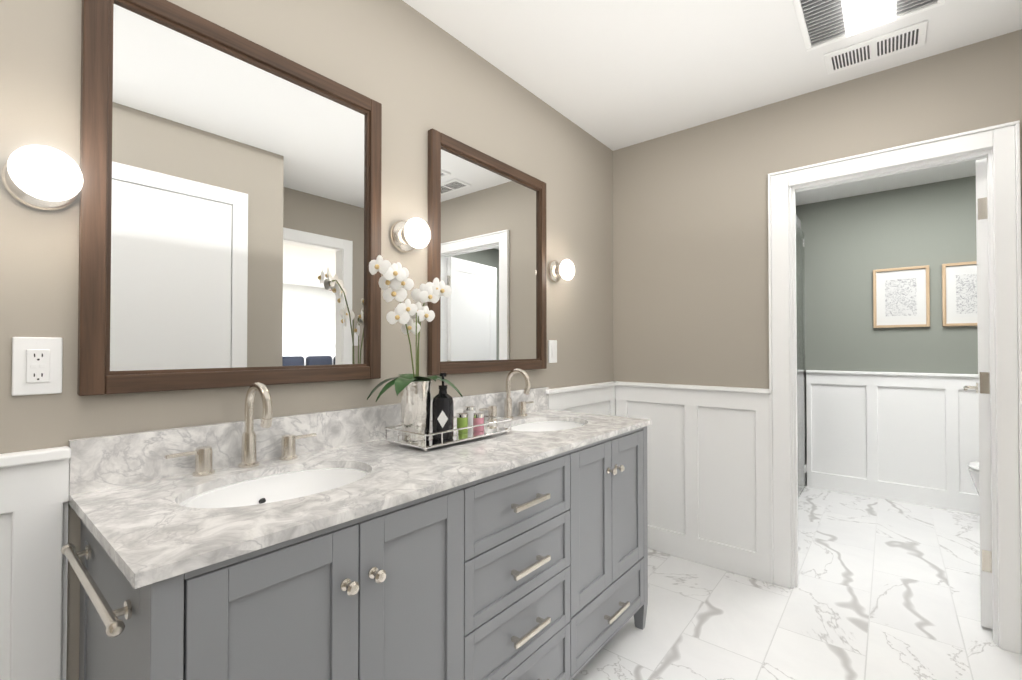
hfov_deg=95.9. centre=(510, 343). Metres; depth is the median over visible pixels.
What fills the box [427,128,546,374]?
mirror
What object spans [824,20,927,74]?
ceiling vent
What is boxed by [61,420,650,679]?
bathroom vanity
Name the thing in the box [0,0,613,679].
wall
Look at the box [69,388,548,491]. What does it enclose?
backsplash
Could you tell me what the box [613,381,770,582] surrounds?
wainscoting
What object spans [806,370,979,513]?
wainscoting
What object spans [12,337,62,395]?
outlet
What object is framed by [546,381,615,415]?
trim
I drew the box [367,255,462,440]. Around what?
orchid pot
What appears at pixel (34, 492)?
trim
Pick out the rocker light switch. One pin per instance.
(552, 344)
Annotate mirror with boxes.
[77,0,381,395]
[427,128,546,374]
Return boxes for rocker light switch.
[548,340,556,362]
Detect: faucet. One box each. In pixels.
[164,382,315,476]
[479,368,533,421]
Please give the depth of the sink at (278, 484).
1.17 m
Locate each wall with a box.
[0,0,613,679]
[613,29,1021,388]
[796,176,977,484]
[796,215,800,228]
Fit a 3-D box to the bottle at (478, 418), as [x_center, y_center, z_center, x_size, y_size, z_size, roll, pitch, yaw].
[-0.113,0.276,1.613,0.040,0.060,0.040,-1,-1,39]
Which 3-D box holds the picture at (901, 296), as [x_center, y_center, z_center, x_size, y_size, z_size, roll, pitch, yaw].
[3.034,-0.354,3.593,0.335,0.465,0.025,-1,-1,39]
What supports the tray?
on the countertop
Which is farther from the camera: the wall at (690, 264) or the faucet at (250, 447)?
the wall at (690, 264)
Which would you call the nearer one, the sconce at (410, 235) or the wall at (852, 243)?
the sconce at (410, 235)
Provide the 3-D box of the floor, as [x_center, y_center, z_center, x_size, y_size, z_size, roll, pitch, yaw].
[1.106,1.243,1.488,2.740,0.080,6.000,-1,-1,39]
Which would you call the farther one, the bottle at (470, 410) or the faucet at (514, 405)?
the faucet at (514, 405)
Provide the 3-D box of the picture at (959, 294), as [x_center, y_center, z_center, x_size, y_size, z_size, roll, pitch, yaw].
[3.347,-0.357,3.336,0.335,0.465,0.025,-1,-1,39]
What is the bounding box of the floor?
[572,486,1021,679]
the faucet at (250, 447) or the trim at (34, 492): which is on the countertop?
the faucet at (250, 447)
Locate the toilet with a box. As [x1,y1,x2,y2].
[968,462,979,496]
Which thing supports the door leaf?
in the wall at (690, 264)
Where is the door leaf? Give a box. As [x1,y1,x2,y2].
[963,158,992,628]
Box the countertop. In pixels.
[69,408,648,579]
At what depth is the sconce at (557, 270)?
2.34 m
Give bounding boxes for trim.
[0,446,70,679]
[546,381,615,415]
[768,120,1021,653]
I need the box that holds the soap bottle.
[432,373,453,439]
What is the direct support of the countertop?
on the bathroom vanity
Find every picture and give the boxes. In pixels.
[873,265,929,327]
[942,261,976,325]
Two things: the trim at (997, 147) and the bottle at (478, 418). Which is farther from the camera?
the trim at (997, 147)
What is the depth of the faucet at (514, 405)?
2.01 m
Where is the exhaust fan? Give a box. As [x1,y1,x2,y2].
[793,0,944,51]
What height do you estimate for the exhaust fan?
0.022 m
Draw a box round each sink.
[179,468,368,507]
[507,421,584,431]
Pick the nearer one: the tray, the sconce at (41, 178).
the sconce at (41, 178)
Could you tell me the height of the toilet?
0.795 m
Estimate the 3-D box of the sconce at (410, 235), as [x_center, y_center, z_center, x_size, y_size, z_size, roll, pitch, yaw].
[-0.344,-0.380,1.616,0.115,0.112,0.112,-1,-1,39]
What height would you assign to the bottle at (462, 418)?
0.065 m
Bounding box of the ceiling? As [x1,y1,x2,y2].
[403,0,1021,205]
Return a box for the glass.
[796,223,806,499]
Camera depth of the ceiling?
1.96 m
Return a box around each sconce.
[1,145,82,210]
[390,218,430,252]
[547,259,574,281]

